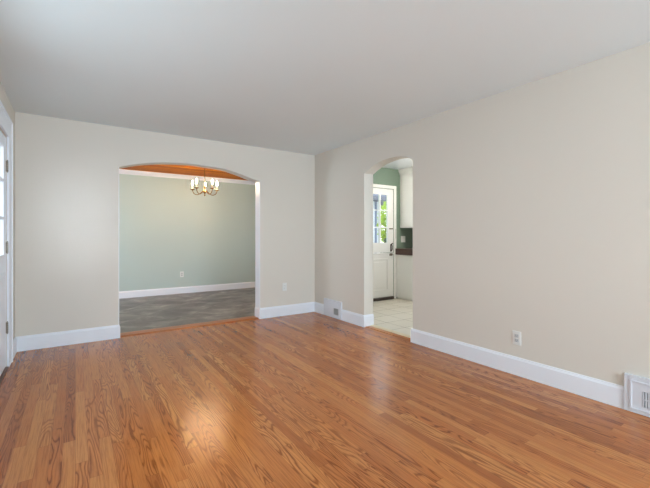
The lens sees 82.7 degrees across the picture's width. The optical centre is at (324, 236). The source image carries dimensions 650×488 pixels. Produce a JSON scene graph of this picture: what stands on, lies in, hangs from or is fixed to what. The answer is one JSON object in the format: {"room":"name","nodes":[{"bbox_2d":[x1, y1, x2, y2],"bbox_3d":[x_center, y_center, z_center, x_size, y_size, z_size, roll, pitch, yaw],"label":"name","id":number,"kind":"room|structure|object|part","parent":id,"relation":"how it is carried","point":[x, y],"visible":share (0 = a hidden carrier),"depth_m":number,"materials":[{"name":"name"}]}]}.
{"room":"empty living room","nodes":[
{"label":"empty living room","id":0,"kind":"room"},
{"bbox_2d":[0,82,14,366],"bbox_3d":[-0.798,-0.045,0.140,0.150,2.440,8.626,0,0,-34],"label":"wall","id":1,"kind":"structure","parent":0,"point":[4,98],"depth_m":3.66,"materials":[{"name":"beige paint"}]},
{"bbox_2d":[0,130,8,383],"bbox_3d":[-2.624,0.149,2.915,0.191,2.050,0.881,0,0,-34],"label":"door","id":2,"kind":"structure","parent":1,"relation":"in","point":[3,163],"depth_m":3.17,"materials":[{"name":"white paint"}]},
{"bbox_3d":[-2.593,0.634,2.931,0.011,0.640,0.640,0,0,-34],"label":"raised panel","id":3,"kind":"part","parent":2,"relation":"part of","materials":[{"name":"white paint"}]},
{"bbox_2d":[0,100,12,366],"bbox_3d":[-2.601,0.057,2.965,0.026,2.235,1.175,0,0,-34],"label":"door frame","id":4,"kind":"structure","parent":1,"relation":"attached to","point":[6,124],"depth_m":3.32,"materials":[{"name":"white paint"}]},
{"bbox_2d":[13,337,16,358],"bbox_3d":[-3.041,1.099,3.606,0.016,0.152,0.371,0,0,-34],"label":"baseboard","id":5,"kind":"structure","parent":1,"relation":"attached to","point":[14,339],"depth_m":3.65,"materials":[{"name":"white paint"}]},
{"bbox_2d":[15,112,314,336],"bbox_3d":[-1.697,-0.045,4.832,3.914,2.440,0.155,0,0,-34],"label":"wall","id":6,"kind":"structure","parent":0,"point":[67,171],"depth_m":4.15,"materials":[{"name":"beige paint"}]},
{"bbox_2d":[16,325,119,351],"bbox_3d":[-2.801,1.099,4.076,0.938,0.152,0.171,0,0,-34],"label":"baseboard","id":7,"kind":"structure","parent":6,"relation":"attached to","point":[54,339],"depth_m":3.98,"materials":[{"name":"white paint"}]},
{"bbox_2d":[255,181,259,307],"bbox_3d":[-0.969,0.120,5.322,0.006,1.808,0.157,0,0,-34],"label":"door frame","id":8,"kind":"structure","parent":6,"relation":"attached to","point":[257,184],"depth_m":5.32,"materials":[{"name":"white paint"}]},
{"bbox_2d":[282,283,286,290],"bbox_3d":[-0.598,0.750,5.475,0.072,0.116,0.008,0,0,-34],"label":"wall outlet","id":9,"kind":"object","parent":6,"relation":"attached to","point":[284,285],"visible":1,"depth_m":5.47,"materials":[{"name":"white plastic"}]},
{"bbox_2d":[255,302,314,318],"bbox_3d":[-0.588,1.099,5.572,0.937,0.152,0.171,0,0,-34],"label":"baseboard","id":10,"kind":"structure","parent":6,"relation":"attached to","point":[276,311],"depth_m":5.46,"materials":[{"name":"white paint"}]},
{"bbox_2d":[119,174,254,290],"bbox_3d":[-3.449,-0.045,7.337,5.500,2.440,0.120,0,0,-34],"label":"wall","id":11,"kind":"structure","parent":0,"point":[166,230],"depth_m":7.62,"materials":[{"name":"green paint"}]},
{"bbox_2d":[119,282,254,298],"bbox_3d":[-3.411,1.108,7.280,5.300,0.133,0.016,0,0,-34],"label":"baseboard","id":12,"kind":"structure","parent":11,"relation":"attached to","point":[203,288],"depth_m":7.61,"materials":[{"name":"white paint"}]},
{"bbox_2d":[119,169,255,184],"bbox_3d":[-3.407,-1.223,7.274,5.300,0.085,0.030,0,0,-34],"label":"trim","id":13,"kind":"structure","parent":11,"relation":"attached to","point":[121,171],"depth_m":7.58,"materials":[{"name":"white paint"}]},
{"bbox_2d":[0,287,649,487],"bbox_3d":[0.626,1.222,2.958,7.150,0.104,11.700,0,0,-34],"label":"floor","id":14,"kind":"structure","parent":0,"point":[311,399],"depth_m":2.43,"materials":[{"name":"brown wood"}]},
{"bbox_2d":[120,316,258,336],"bbox_3d":[-1.720,1.169,4.862,1.734,0.012,0.200,0,0,-34],"label":"threshold","id":15,"kind":"object","parent":14,"relation":"on","point":[163,329],"visible":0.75,"depth_m":4.76,"materials":[{"name":"orange wood"}]},
{"bbox_2d":[366,326,410,340],"bbox_3d":[0.780,1.171,4.471,0.073,0.006,0.800,0,0,-34],"label":"threshold","id":16,"kind":"object","parent":14,"relation":"on","point":[370,327],"visible":0.79,"depth_m":4.44,"materials":[{"name":"brown wood"}]},
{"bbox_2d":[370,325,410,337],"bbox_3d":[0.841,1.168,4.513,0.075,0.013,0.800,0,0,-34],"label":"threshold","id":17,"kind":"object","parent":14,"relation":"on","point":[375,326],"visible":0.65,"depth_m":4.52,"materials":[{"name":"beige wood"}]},
{"bbox_2d":[396,255,412,300],"bbox_3d":[2.029,0.757,6.548,0.764,0.826,1.479,0,0,-34],"label":"base cabinet","id":18,"kind":"object","parent":14,"relation":"on","point":[404,263],"visible":0.09,"depth_m":6.78,"materials":[{"name":"paint"}]},
{"bbox_2d":[395,248,412,254],"bbox_3d":[2.048,0.286,6.555,0.764,0.113,1.489,0,0,-34],"label":"countertop","id":19,"kind":"structure","parent":18,"relation":"on","point":[398,251],"depth_m":6.79,"materials":[{"name":"brown laminate"}]},
{"bbox_2d":[0,0,649,180],"bbox_3d":[0.593,-1.315,3.007,7.350,0.100,11.820,0,0,-34],"label":"ceiling","id":20,"kind":"structure","parent":0,"point":[311,77],"depth_m":2.63,"materials":[{"name":"paint"}]},
{"bbox_2d":[190,168,218,195],"bbox_3d":[-2.044,-0.976,6.343,0.468,0.580,0.487,0,0,-34],"label":"chandelier","id":21,"kind":"object","parent":20,"relation":"hanging from","point":[204,191],"visible":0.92,"depth_m":6.33,"materials":[{"name":"gold metal"}]},
{"bbox_2d":[373,167,412,297],"bbox_3d":[0.914,-0.045,6.779,2.594,2.440,0.150,0,0,-34],"label":"wall","id":22,"kind":"structure","parent":0,"point":[383,176],"depth_m":6.99,"materials":[{"name":"green paint"}]},
{"bbox_2d":[373,188,393,301],"bbox_3d":[0.931,0.146,6.699,0.857,2.048,0.095,0,0,-34],"label":"door","id":23,"kind":"structure","parent":22,"relation":"in","point":[382,260],"depth_m":6.81,"materials":[{"name":"paint"}]},
{"bbox_3d":[0.929,0.707,6.700,0.581,0.595,0.011,0,0,-34],"label":"raised panel","id":24,"kind":"part","parent":23,"relation":"part of","materials":[{"name":"paint"}]},
{"bbox_2d":[373,184,395,298],"bbox_3d":[0.935,0.114,6.692,0.983,2.114,0.018,0,0,-34],"label":"door frame","id":25,"kind":"structure","parent":22,"relation":"attached to","point":[374,185],"depth_m":6.93,"materials":[{"name":"paint"}]},
{"bbox_2d":[398,167,412,227],"bbox_3d":[1.817,-0.711,6.979,0.671,1.105,0.529,0,0,-34],"label":"upper cabinet","id":26,"kind":"object","parent":22,"relation":"attached to","point":[406,174],"visible":0.27,"depth_m":6.88,"materials":[{"name":"paint"}]},
{"bbox_3d":[1.817,-1.212,6.979,0.671,0.103,0.529,0,0,-34],"label":"crown molding","id":27,"kind":"part","parent":26,"relation":"part of","materials":[{"name":"paint"}]},
{"bbox_2d":[315,42,649,385],"bbox_3d":[2.318,-0.045,2.246,0.155,2.440,8.626,0,0,-34],"label":"wall","id":28,"kind":"structure","parent":0,"point":[531,201],"depth_m":3.07,"materials":[{"name":"beige paint"}]},
{"bbox_2d":[324,298,341,319],"bbox_3d":[0.111,1.046,5.349,0.028,0.248,0.430,0,0,-34],"label":"air vent","id":29,"kind":"object","parent":28,"relation":"in","point":[332,308],"visible":1,"depth_m":5.33,"materials":[{"name":"white metal"}]},
{"bbox_2d":[314,302,373,326],"bbox_3d":[0.239,1.099,5.308,0.171,0.152,1.192,0,0,-34],"label":"baseboard","id":30,"kind":"structure","parent":28,"relation":"attached to","point":[361,320],"depth_m":4.95,"materials":[{"name":"white paint"}]},
{"bbox_2d":[513,330,520,345],"bbox_3d":[1.623,0.862,3.128,0.008,0.116,0.072,0,0,-34],"label":"wall outlet","id":31,"kind":"object","parent":28,"relation":"attached to","point":[516,335],"visible":1,"depth_m":3.12,"materials":[{"name":"white plastic"}]},
{"bbox_2d":[411,328,643,415],"bbox_3d":[2.832,1.099,1.472,0.171,0.152,6.468,0,0,-34],"label":"baseboard","id":32,"kind":"structure","parent":28,"relation":"attached to","point":[599,390],"depth_m":3.02,"materials":[{"name":"white paint"}]},
{"bbox_2d":[624,373,649,416],"bbox_3d":[2.193,1.049,2.264,0.032,0.243,0.577,0,0,-34],"label":"air vent","id":33,"kind":"object","parent":28,"relation":"in","point":[636,388],"visible":1,"depth_m":2.44,"materials":[{"name":"white metal"}]},
{"bbox_2d":[642,392,649,409],"bbox_3d":[2.186,1.068,2.263,0.010,0.103,0.382,0,0,-34],"label":"grille","id":34,"kind":"object","parent":33,"relation":"attached to","point":[645,395],"depth_m":2.40,"materials":[{"name":"white metal"}]},
{"label":"outside","id":35,"kind":"structure","parent":0,"visible":0},
{"bbox_3d":[0.672,1.405,3.471,55.000,0.140,55.000,0,0,-34],"label":"ground","id":36,"kind":"structure","parent":35,"visible":0},
{"bbox_2d":[373,194,385,242],"bbox_3d":[0.514,-0.345,12.990,5.400,3.360,3.850,0,0,-34],"label":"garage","id":37,"kind":"structure","parent":36,"relation":"on","point":[375,196],"depth_m":11.91,"materials":[{"name":"blue"}]},
{"bbox_2d":[376,201,385,241],"bbox_3d":[1.982,0.102,10.997,0.925,2.469,0.920,0,0,-11],"label":"shrub","id":38,"kind":"object","parent":36,"relation":"on","point":[383,216],"visible":0.19,"depth_m":10.87,"materials":[{"name":"green plant"}]}
]}

